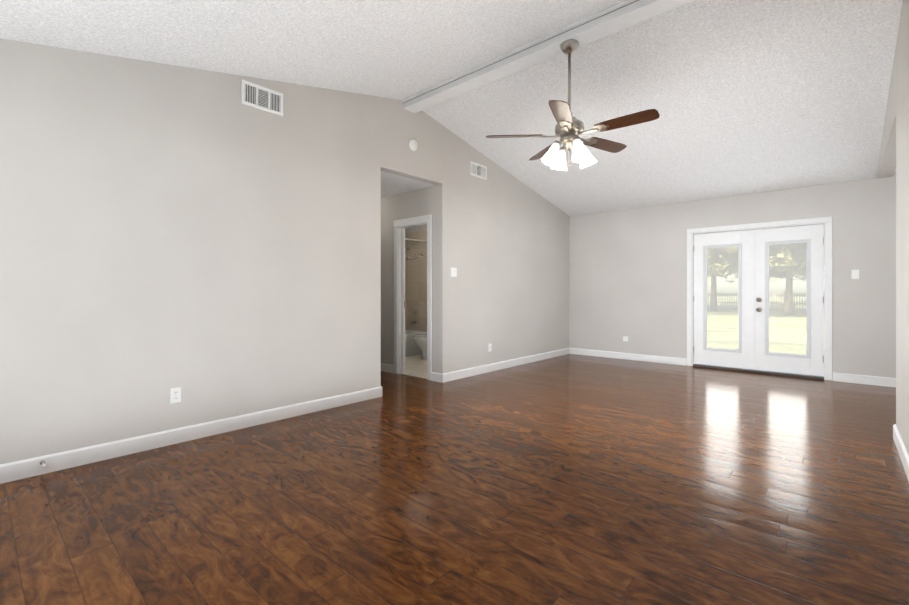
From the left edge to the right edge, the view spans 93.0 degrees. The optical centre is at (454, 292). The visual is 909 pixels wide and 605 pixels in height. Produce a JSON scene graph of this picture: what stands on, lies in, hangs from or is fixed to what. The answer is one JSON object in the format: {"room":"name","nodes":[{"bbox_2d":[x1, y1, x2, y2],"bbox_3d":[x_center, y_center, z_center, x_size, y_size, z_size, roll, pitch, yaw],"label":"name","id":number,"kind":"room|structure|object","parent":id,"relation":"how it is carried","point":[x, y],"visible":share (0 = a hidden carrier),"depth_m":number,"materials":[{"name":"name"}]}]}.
{"room":"empty living room","nodes":[
{"label":"empty living room","id":0,"kind":"room"},
{"bbox_2d":[0,39,568,464],"bbox_3d":[-0.575,-0.574,5.111,0.120,3.450,8.330,0,0,42],"label":"wall","id":1,"kind":"structure","parent":0,"point":[208,242],"depth_m":3.48,"materials":[{"name":"paint"}]},
{"bbox_2d":[170,387,180,403],"bbox_3d":[-2.122,0.786,3.286,0.010,0.116,0.072,0,0,42],"label":"electrical outlet","id":2,"kind":"object","parent":1,"relation":"attached to","point":[175,395],"visible":1,"depth_m":3.28,"materials":[{"name":"white plastic"}]},
{"bbox_2d":[0,386,382,483],"bbox_3d":[-2.000,1.096,3.419,0.015,0.112,3.605,0,0,42],"label":"baseboard","id":3,"kind":"structure","parent":1,"relation":"attached to","point":[21,469],"depth_m":3.23,"materials":[{"name":"white wood"}]},
{"bbox_2d":[40,460,46,467],"bbox_3d":[-2.573,1.077,2.701,0.087,0.025,0.026,0,0,42],"label":"door stop","id":4,"kind":"object","parent":3,"relation":"attached to","point":[43,464],"visible":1,"depth_m":2.69,"materials":[{"name":"silver metal"}]},
{"bbox_2d":[241,79,282,115],"bbox_3d":[-1.674,-1.695,3.778,0.018,0.205,0.365,0,0,42],"label":"air vent","id":5,"kind":"object","parent":1,"relation":"in","point":[259,97],"visible":1,"depth_m":3.77,"materials":[{"name":"white plastic"}]},
{"bbox_2d":[408,139,417,150],"bbox_3d":[-0.481,-1.737,5.096,0.039,0.132,0.132,0,0,42],"label":"smoke detector","id":6,"kind":"object","parent":1,"relation":"attached to","point":[413,144],"visible":0.98,"depth_m":5.07,"materials":[{"name":"white plastic"}]},
{"bbox_2d":[451,268,456,276],"bbox_3d":[-0.005,-0.260,5.643,0.020,0.118,0.118,0,0,42],"label":"light switch","id":7,"kind":"object","parent":1,"relation":"attached to","point":[453,272],"visible":1,"depth_m":5.65,"materials":[{"name":"white plastic"}]},
{"bbox_2d":[470,161,486,179],"bbox_3d":[0.340,-1.695,6.029,0.018,0.190,0.360,0,0,42],"label":"air vent","id":8,"kind":"object","parent":1,"relation":"in","point":[478,170],"visible":1,"depth_m":6.03,"materials":[{"name":"white plastic"}]},
{"bbox_2d":[488,344,491,351],"bbox_3d":[0.514,0.802,6.231,0.010,0.116,0.072,0,0,42],"label":"electrical outlet","id":9,"kind":"object","parent":1,"relation":"attached to","point":[489,347],"visible":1,"depth_m":6.22,"materials":[{"name":"white plastic"}]},
{"bbox_2d":[440,348,571,382],"bbox_3d":[0.997,1.093,6.768,0.015,0.112,3.465,0,0,42],"label":"baseboard","id":10,"kind":"structure","parent":1,"relation":"attached to","point":[450,376],"depth_m":6.39,"materials":[{"name":"white wood"}]},
{"bbox_2d":[0,0,623,99],"bbox_3d":[0.039,-1.907,1.709,5.570,1.160,4.240,0,0,42],"label":"ceiling","id":11,"kind":"structure","parent":0,"point":[398,49],"depth_m":3.12,"materials":[{"name":"white paint"}]},
{"bbox_2d":[401,0,693,112],"bbox_3d":[0.994,-2.197,3.699,4.100,0.144,0.250,0,0,42],"label":"ceiling beam","id":12,"kind":"structure","parent":11,"relation":"attached to","point":[621,15],"depth_m":3.82,"materials":[{"name":"paint"}]},
{"bbox_2d":[486,39,659,169],"bbox_3d":[1.029,-1.594,3.679,1.332,1.062,1.377,0,0,42],"label":"ceiling fan","id":13,"kind":"object","parent":12,"relation":"hanging from","point":[569,129],"visible":1,"depth_m":3.64,"materials":[{"name":"silver metal"}]},
{"bbox_2d":[381,185,435,371],"bbox_3d":[-1.313,-0.201,6.610,2.980,2.700,0.120,0,0,42],"label":"wall","id":14,"kind":"structure","parent":0,"point":[413,203],"depth_m":6.13,"materials":[{"name":"paint"}]},
{"bbox_2d":[381,363,393,372],"bbox_3d":[-1.664,1.093,6.834,2.160,0.112,0.015,0,0,42],"label":"baseboard","id":15,"kind":"structure","parent":14,"relation":"attached to","point":[389,368],"depth_m":6.20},
{"bbox_2d":[401,228,404,372],"bbox_3d":[-0.723,0.121,6.086,0.059,2.033,0.035,0,0,42],"label":"pocket door","id":16,"kind":"structure","parent":14,"relation":"in","point":[402,300],"depth_m":6.07,"materials":[{"name":"white wood"}]},
{"bbox_2d":[394,214,431,379],"bbox_3d":[-0.534,0.070,5.914,0.750,2.160,0.152,0,0,42],"label":"door frame","id":17,"kind":"structure","parent":14,"relation":"attached to","point":[419,221],"depth_m":6.02,"materials":[{"name":"white wood"}]},
{"bbox_2d":[399,355,426,378],"bbox_3d":[-0.629,1.145,7.053,2.550,0.008,1.650,0,0,42],"label":"floor","id":18,"kind":"structure","parent":0,"point":[416,366],"depth_m":6.62,"materials":[{"name":"beige tile"}]},
{"bbox_2d":[405,330,426,356],"bbox_3d":[-1.262,0.937,7.676,0.744,0.406,1.530,0,0,42],"label":"bathtub","id":19,"kind":"object","parent":18,"relation":"on","point":[412,348],"visible":0.02,"depth_m":7.69,"materials":[{"name":"ceramic"}]},
{"bbox_2d":[413,333,426,359],"bbox_3d":[-0.410,0.736,7.455,0.440,0.825,0.753,0,0,42],"label":"toilet","id":20,"kind":"object","parent":18,"relation":"on","point":[420,340],"visible":0.19,"depth_m":7.22,"materials":[{"name":"ceramic"}]},
{"bbox_2d":[405,226,426,232],"bbox_3d":[-0.200,-0.201,7.855,2.980,2.700,0.120,0,0,42],"label":"wall","id":21,"kind":"structure","parent":0,"point":[416,229],"depth_m":8.24,"materials":[{"name":"paint"}]},
{"bbox_2d":[405,230,426,330],"bbox_3d":[-1.256,-0.001,7.680,0.780,2.300,1.550,0,0,42],"label":"tiled wall","id":22,"kind":"structure","parent":21,"relation":"attached to","point":[416,275],"depth_m":8.23,"materials":[{"name":"tile"}]},
{"bbox_2d":[405,241,415,250],"bbox_3d":[-0.828,-0.881,8.157,0.104,0.201,0.239,0,0,42],"label":"shower head","id":23,"kind":"object","parent":22,"relation":"attached to","point":[408,247],"visible":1,"depth_m":8.12},
{"bbox_2d":[412,306,417,314],"bbox_3d":[-0.771,0.348,8.221,0.170,0.170,0.065,0,0,42],"label":"shower valve","id":24,"kind":"object","parent":22,"relation":"attached to","point":[415,310],"visible":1,"depth_m":8.21,"materials":[{"name":"silver metal"}]},
{"bbox_2d":[405,238,426,241],"bbox_3d":[-0.984,-0.931,7.428,0.060,0.060,1.538,0,0,42],"label":"rail","id":25,"kind":"object","parent":22,"relation":"attached to","point":[415,240],"depth_m":7.72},
{"bbox_2d":[0,354,908,604],"bbox_3d":[0.271,1.211,4.355,8.750,0.120,8.330,0,0,42],"label":"floor","id":26,"kind":"structure","parent":0,"point":[571,479],"depth_m":2.35,"materials":[{"name":"brown wood"}]},
{"bbox_2d":[381,0,902,215],"bbox_3d":[1.609,-1.930,5.698,8.550,1.119,4.640,0,0,42],"label":"ceiling","id":27,"kind":"structure","parent":0,"point":[742,97],"depth_m":4.48,"materials":[{"name":"white paint"}]},
{"bbox_2d":[569,175,895,380],"bbox_3d":[4.183,-0.161,6.342,5.570,2.622,0.150,0,0,42],"label":"wall","id":28,"kind":"structure","parent":0,"point":[628,273],"depth_m":6.74,"materials":[{"name":"paint"}]},
{"bbox_2d":[572,348,686,365],"bbox_3d":[2.889,1.093,7.389,1.965,0.112,0.015,0,0,42],"label":"baseboard","id":29,"kind":"structure","parent":28,"relation":"attached to","point":[618,355],"depth_m":7.29,"materials":[{"name":"white wood"}]},
{"bbox_2d":[693,230,751,368],"bbox_3d":[4.006,0.106,6.470,0.786,2.007,0.069,0,0,42],"label":"french door","id":30,"kind":"structure","parent":28,"relation":"in","point":[722,298],"depth_m":6.45,"materials":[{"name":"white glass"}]},
{"bbox_2d":[687,216,832,380],"bbox_3d":[4.310,0.084,6.218,1.709,2.132,0.166,0,0,42],"label":"door frame","id":31,"kind":"structure","parent":28,"relation":"attached to","point":[827,222],"depth_m":5.93,"materials":[{"name":"wood"}]},
{"bbox_2d":[752,224,823,375],"bbox_3d":[4.566,0.106,5.925,0.804,2.007,0.134,0,0,42],"label":"french door","id":32,"kind":"structure","parent":28,"relation":"in","point":[787,299],"depth_m":5.93,"materials":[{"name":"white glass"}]},
{"bbox_2d":[851,270,858,278],"bbox_3d":[5.061,-0.225,5.449,0.072,0.116,0.010,0,0,42],"label":"light switch","id":33,"kind":"object","parent":28,"relation":"attached to","point":[854,274],"visible":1,"depth_m":5.45,"materials":[{"name":"white plastic"}]},
{"bbox_2d":[833,372,895,386],"bbox_3d":[5.495,1.095,5.057,1.600,0.112,0.015,0,0,42],"label":"baseboard","id":34,"kind":"structure","parent":28,"relation":"attached to","point":[840,377],"depth_m":5.39,"materials":[{"name":"white wood"}]},
{"bbox_2d":[876,0,908,454],"bbox_3d":[2.577,-0.572,2.290,0.140,3.450,8.330,0,0,42],"label":"wall","id":35,"kind":"structure","parent":0,"point":[894,152],"depth_m":3.09,"materials":[{"name":"paint"}]},
{"bbox_2d":[893,424,908,480],"bbox_3d":[1.644,1.097,1.365,0.015,0.112,5.465,0,0,42],"label":"baseboard","id":36,"kind":"structure","parent":35,"relation":"attached to","point":[900,446],"depth_m":2.93,"materials":[{"name":"white wood"}]}
]}

